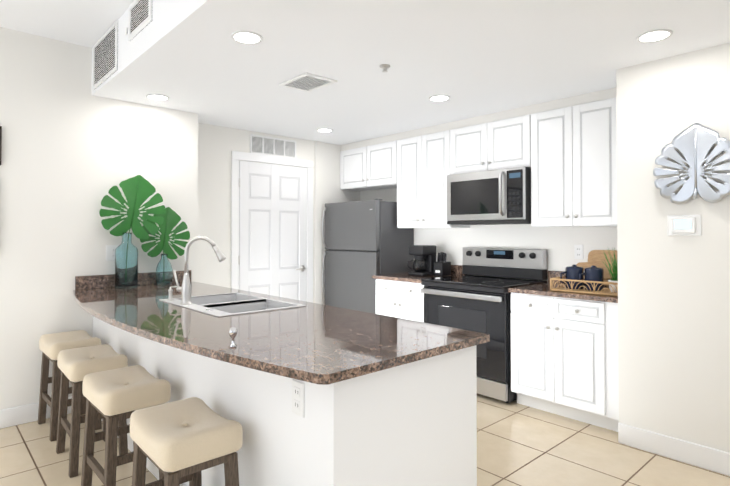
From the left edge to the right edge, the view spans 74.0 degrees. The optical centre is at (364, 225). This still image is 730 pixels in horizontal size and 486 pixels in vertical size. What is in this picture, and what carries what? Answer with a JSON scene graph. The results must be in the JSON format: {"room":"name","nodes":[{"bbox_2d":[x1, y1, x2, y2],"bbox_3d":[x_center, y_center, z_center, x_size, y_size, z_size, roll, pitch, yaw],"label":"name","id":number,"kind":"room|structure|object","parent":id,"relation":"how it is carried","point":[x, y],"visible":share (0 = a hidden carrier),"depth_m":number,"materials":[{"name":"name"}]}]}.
{"room":"kitchen","nodes":[
{"label":"kitchen","id":0,"kind":"room"},
{"bbox_2d":[0,27,331,409],"bbox_3d":[-2.549,0.010,3.515,6.270,2.720,0.450,1,-1,-42],"label":"wall","id":1,"kind":"structure","parent":0,"point":[74,149],"depth_m":3.58,"materials":[{"name":"white paint"}]},
{"bbox_2d":[0,126,1,165],"bbox_3d":[-2.640,-0.543,3.116,0.485,0.265,0.028,1,-1,-42],"label":"picture frame","id":2,"kind":"object","parent":1,"relation":"attached to","point":[0,144],"visible":0.92,"depth_m":3.27,"materials":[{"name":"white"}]},
{"bbox_2d":[0,396,71,428],"bbox_3d":[-3.079,1.295,2.697,4.410,0.125,0.014,1,-1,-42],"label":"baseboard","id":3,"kind":"structure","parent":1,"relation":"attached to","point":[14,416],"depth_m":3.34,"materials":[{"name":"white wood"}]},
{"bbox_2d":[106,245,118,260],"bbox_3d":[-1.944,0.209,3.754,0.118,0.118,0.008,1,-1,-42],"label":"outlet","id":4,"kind":"object","parent":1,"relation":"attached to","point":[110,252],"visible":0.5,"depth_m":3.73,"materials":[{"name":"white plastic"}]},
{"bbox_2d":[75,272,172,287],"bbox_3d":[-1.813,0.425,3.860,0.870,0.100,0.020,1,-1,-42],"label":"backsplash","id":5,"kind":"structure","parent":1,"relation":"attached to","point":[148,277],"depth_m":3.69,"materials":[{"name":"brown stone"}]},
{"bbox_2d":[231,151,312,302],"bbox_3d":[-0.932,0.329,5.077,0.990,2.130,0.074,1,-1,-42],"label":"door","id":6,"kind":"structure","parent":1,"relation":"attached to","point":[272,228],"depth_m":5.08,"materials":[{"name":"white wood"}]},
{"bbox_2d":[250,134,295,158],"bbox_3d":[-0.961,-0.833,5.112,0.560,0.200,0.012,1,-1,-42],"label":"air vent","id":7,"kind":"object","parent":1,"relation":"in","point":[270,146],"visible":0.9,"depth_m":5.10,"materials":[{"name":"grey metal"}]},
{"bbox_2d":[0,394,729,485],"bbox_3d":[-0.195,1.387,1.310,6.800,0.100,7.050,1,-1,-42],"label":"floor","id":8,"kind":"structure","parent":0,"point":[520,444],"depth_m":2.83,"materials":[{"name":"tile"}]},
{"bbox_2d":[38,330,101,441],"bbox_3d":[-2.019,1.060,3.312,0.300,0.613,0.420,1,-1,-44],"label":"stool","id":9,"kind":"object","parent":8,"relation":"on","point":[52,346],"visible":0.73,"depth_m":3.23,"materials":[{"name":"fabric"}]},
{"bbox_2d":[56,344,127,477],"bbox_3d":[-1.612,1.053,2.859,0.300,0.613,0.420,1,-1,-41],"label":"stool","id":10,"kind":"object","parent":8,"relation":"on","point":[76,366],"visible":0.77,"depth_m":2.76,"materials":[{"name":"fabric"}]},
{"bbox_2d":[81,365,170,485],"bbox_3d":[-1.170,1.045,2.368,0.300,0.613,0.420,1,-1,-43],"label":"stool","id":11,"kind":"object","parent":8,"relation":"on","point":[113,396],"visible":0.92,"depth_m":2.27,"materials":[{"name":"fabric"}]},
{"bbox_2d":[130,397,242,485],"bbox_3d":[-0.694,1.038,1.861,0.300,0.613,0.420,1,-1,-42],"label":"stool","id":12,"kind":"object","parent":8,"relation":"on","point":[177,443],"visible":1,"depth_m":1.78,"materials":[{"name":"fabric"}]},
{"bbox_2d":[93,320,477,485],"bbox_3d":[-0.793,0.925,2.835,0.765,0.870,2.899,1,-1,-42],"label":"base cabinet","id":13,"kind":"object","parent":8,"relation":"on","point":[303,393],"depth_m":1.78,"materials":[{"name":"paint"}]},
{"bbox_2d":[73,282,488,399],"bbox_3d":[-0.869,0.473,2.736,1.051,0.030,2.953,1,-1,-42],"label":"countertop","id":14,"kind":"structure","parent":13,"relation":"on","point":[280,353],"depth_m":1.99,"materials":[{"name":"brown stone"}]},
{"bbox_2d":[99,175,164,288],"bbox_3d":[-1.785,0.036,3.710,0.433,0.873,0.202,1,-1,-42],"label":"vase","id":15,"kind":"object","parent":14,"relation":"on","point":[139,190],"visible":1,"depth_m":3.69,"materials":[{"name":"clear glass"}]},
{"bbox_2d":[140,207,189,285],"bbox_3d":[-1.611,0.159,3.903,0.385,0.632,0.132,1,-1,-42],"label":"vase","id":16,"kind":"object","parent":14,"relation":"on","point":[164,269],"visible":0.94,"depth_m":3.91,"materials":[{"name":"clear glass"}]},
{"bbox_2d":[165,284,176,299],"bbox_3d":[-1.176,0.413,2.987,0.073,0.087,0.074,1,-1,-42],"label":"soap dispenser","id":17,"kind":"object","parent":14,"relation":"on","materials":[{"name":"silver metal"}]},
{"bbox_2d":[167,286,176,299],"bbox_3d":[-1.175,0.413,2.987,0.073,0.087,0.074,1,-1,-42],"label":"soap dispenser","id":18,"kind":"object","parent":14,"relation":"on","point":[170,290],"depth_m":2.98,"materials":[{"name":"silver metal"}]},
{"bbox_2d":[173,236,225,303],"bbox_3d":[-0.962,0.256,2.822,0.224,0.396,0.249,1,-1,-42],"label":"faucet","id":19,"kind":"object","parent":14,"relation":"on","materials":[{"name":"silver metal"}]},
{"bbox_2d":[161,292,304,315],"bbox_3d":[-0.808,0.551,2.883,0.530,0.193,0.819,1,-1,-42],"label":"sink","id":20,"kind":"object","parent":14,"relation":"in","point":[217,303],"depth_m":2.96,"materials":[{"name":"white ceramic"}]},
{"bbox_2d":[322,199,413,313],"bbox_3d":[0.012,0.565,5.353,0.634,1.667,0.847,1,-1,-42],"label":"fridge","id":21,"kind":"object","parent":8,"relation":"on","point":[364,241],"visible":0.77,"depth_m":5.10,"materials":[{"name":"grey metal"}]},
{"bbox_2d":[372,265,464,321],"bbox_3d":[0.532,0.890,4.773,0.658,1.000,0.677,1,-1,-42],"label":"base cabinet","id":22,"kind":"object","parent":8,"relation":"on","point":[399,295],"visible":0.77,"depth_m":4.58,"materials":[{"name":"white wood"}]},
{"bbox_2d":[407,245,435,275],"bbox_3d":[0.565,0.342,4.811,0.238,0.295,0.193,1,-1,-42],"label":"coffee maker","id":23,"kind":"object","parent":22,"relation":"on","point":[424,256],"visible":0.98,"depth_m":4.75,"materials":[{"name":"black plastic"}]},
{"bbox_2d":[434,252,450,275],"bbox_3d":[0.760,0.373,4.771,0.142,0.231,0.110,1,-1,-42],"label":"knife block","id":24,"kind":"object","parent":22,"relation":"on","point":[442,266],"visible":1,"depth_m":4.74,"materials":[{"name":"black plastic"}]},
{"bbox_2d":[421,247,546,402],"bbox_3d":[1.016,0.791,4.191,0.713,1.180,0.828,1,-1,-42],"label":"range","id":25,"kind":"object","parent":8,"relation":"on","point":[476,297],"visible":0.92,"depth_m":3.97,"materials":[{"name":"black metal"}]},
{"bbox_2d":[508,270,618,431],"bbox_3d":[1.597,0.872,3.607,0.658,1.000,0.806,1,-1,-42],"label":"base cabinet","id":26,"kind":"object","parent":8,"relation":"on","point":[564,354],"visible":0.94,"depth_m":3.39,"materials":[{"name":"white wood"}]},
{"bbox_2d":[550,247,617,296],"bbox_3d":[1.635,0.307,3.452,0.354,0.323,0.492,1,-1,-42],"label":"tray","id":27,"kind":"object","parent":26,"relation":"on","point":[593,277],"visible":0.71,"depth_m":3.42,"materials":[{"name":"wood"}]},
{"bbox_2d":[602,247,617,291],"bbox_3d":[1.750,0.301,3.366,0.184,0.313,0.210,1,-1,-42],"label":"plant","id":28,"kind":"object","parent":27,"relation":"on","point":[614,278],"depth_m":3.37,"materials":[{"name":"green plant"}]},
{"bbox_2d":[576,250,617,285],"bbox_3d":[1.874,0.323,3.724,0.065,0.269,0.520,1,-1,-42],"label":"cutting board","id":29,"kind":"object","parent":26,"relation":"on","point":[596,258],"visible":0.29,"depth_m":3.77,"materials":[{"name":"brown wood"}]},
{"bbox_2d":[0,0,729,144],"bbox_3d":[-0.191,-1.254,1.286,6.720,0.460,6.950,1,-1,-42],"label":"ceiling","id":30,"kind":"structure","parent":0,"point":[473,58],"depth_m":2.93,"materials":[{"name":"white paint"}]},
{"bbox_2d":[93,21,117,89],"bbox_3d":[-1.822,-1.179,3.388,0.012,0.325,0.585,1,-1,-42],"label":"ceiling vent","id":31,"kind":"object","parent":30,"relation":"in","point":[105,56],"visible":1,"depth_m":3.36,"materials":[{"name":"grey metal"}]},
{"bbox_2d":[125,0,151,40],"bbox_3d":[-1.345,-1.247,2.867,0.012,0.215,0.460,1,-1,-42],"label":"ceiling vent","id":32,"kind":"object","parent":30,"relation":"in","point":[139,15],"visible":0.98,"depth_m":2.86,"materials":[{"name":"grey metal"}]},
{"bbox_2d":[146,94,168,100],"bbox_3d":[-1.587,-0.983,3.708,0.167,0.007,0.167,1,-1,-42],"label":"recessed light","id":33,"kind":"object","parent":30,"relation":"in","point":[158,97],"visible":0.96,"depth_m":3.70,"materials":[{"name":"white plastic"}]},
{"bbox_2d":[231,31,262,43],"bbox_3d":[-0.627,-1.000,2.576,0.167,0.007,0.167,1,-1,-42],"label":"recessed light","id":34,"kind":"object","parent":30,"relation":"in","point":[246,37],"visible":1,"depth_m":2.57,"materials":[{"name":"white plastic"}]},
{"bbox_2d":[279,72,336,91],"bbox_3d":[-0.395,-0.985,3.344,0.260,0.016,0.330,1,-1,-42],"label":"ceiling vent","id":35,"kind":"object","parent":30,"relation":"in","point":[307,82],"visible":1,"depth_m":3.33,"materials":[{"name":"white metal"}]},
{"bbox_2d":[317,128,332,131],"bbox_3d":[-0.405,-0.965,4.895,0.167,0.007,0.167,1,-1,-42],"label":"recessed light","id":36,"kind":"object","parent":30,"relation":"in","point":[324,130],"visible":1,"depth_m":4.89,"materials":[{"name":"white plastic"}]},
{"bbox_2d":[380,64,389,72],"bbox_3d":[0.124,-0.979,3.018,0.068,0.036,0.068,1,-1,-42],"label":"sprinkler","id":37,"kind":"object","parent":30,"relation":"attached to","point":[384,67],"visible":0.98,"depth_m":3.00,"materials":[{"name":"silver metal"}]},
{"bbox_2d":[429,95,449,101],"bbox_3d":[0.573,-0.983,3.731,0.167,0.007,0.167,1,-1,-42],"label":"recessed light","id":38,"kind":"object","parent":30,"relation":"in","point":[437,98],"visible":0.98,"depth_m":3.73,"materials":[{"name":"white plastic"}]},
{"bbox_2d":[636,29,672,42],"bbox_3d":[1.526,-1.000,2.556,0.167,0.007,0.167,1,-1,-42],"label":"recessed light","id":39,"kind":"object","parent":30,"relation":"in","point":[654,36],"visible":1,"depth_m":2.55,"materials":[{"name":"white plastic"}]},
{"bbox_2d":[332,43,729,452],"bbox_3d":[1.980,0.006,3.250,0.840,2.720,6.950,1,-1,-42],"label":"wall","id":40,"kind":"structure","parent":0,"point":[674,291],"depth_m":2.90,"materials":[{"name":"white paint"}]},
{"bbox_2d":[340,141,395,190],"bbox_3d":[0.133,-0.659,5.484,0.322,0.458,0.923,1,-1,-42],"label":"upper cabinet","id":41,"kind":"object","parent":40,"relation":"attached to","point":[372,167],"depth_m":5.36,"materials":[{"name":"white wood"}]},
{"bbox_2d":[396,130,469,227],"bbox_3d":[0.678,-0.438,4.884,0.322,0.918,0.688,1,-1,-42],"label":"upper cabinet","id":42,"kind":"object","parent":40,"relation":"attached to","point":[423,163],"depth_m":4.76,"materials":[{"name":"white wood"}]},
{"bbox_2d":[448,114,531,173],"bbox_3d":[1.184,-0.689,4.334,0.322,0.433,0.808,1,-1,-42],"label":"upper cabinet","id":43,"kind":"object","parent":40,"relation":"attached to","point":[505,143],"depth_m":4.19,"materials":[{"name":"white wood"}]},
{"bbox_2d":[447,167,530,224],"bbox_3d":[1.136,-0.243,4.280,0.453,0.454,0.780,1,-1,-42],"label":"microwave","id":44,"kind":"object","parent":43,"relation":"attached to","point":[496,197],"visible":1,"depth_m":4.11,"materials":[{"name":"silver metal"}]},
{"bbox_2d":[531,97,616,226],"bbox_3d":[1.689,-0.455,3.776,0.322,0.918,0.688,1,-1,-42],"label":"upper cabinet","id":45,"kind":"object","parent":40,"relation":"attached to","point":[567,156],"depth_m":3.65,"materials":[{"name":"white wood"}]},
{"bbox_2d":[574,245,582,258],"bbox_3d":[1.741,0.212,3.946,0.008,0.118,0.072,1,-1,-42],"label":"outlet","id":46,"kind":"object","parent":40,"relation":"attached to","point":[578,251],"visible":1,"depth_m":3.94,"materials":[{"name":"white plastic"}]},
{"bbox_2d":[618,423,729,475],"bbox_3d":[2.809,1.280,1.718,0.014,0.125,3.600,1,-1,-42],"label":"baseboard","id":47,"kind":"structure","parent":40,"relation":"attached to","point":[705,457],"depth_m":2.81,"materials":[{"name":"white wood"}]},
{"bbox_2d":[667,215,701,235],"bbox_3d":[1.835,-0.003,2.792,0.029,0.120,0.170,1,-1,-42],"label":"thermostat","id":48,"kind":"object","parent":40,"relation":"attached to","point":[683,225],"visible":1,"depth_m":2.78,"materials":[{"name":"white plastic"}]},
{"bbox_2d":[653,123,729,203],"bbox_3d":[1.862,-0.357,2.731,0.064,0.460,0.414,1,-1,-42],"label":"art","id":49,"kind":"object","parent":40,"relation":"attached to","point":[694,143],"visible":0.94,"depth_m":2.74,"materials":[{"name":"silver metal"}]}
]}

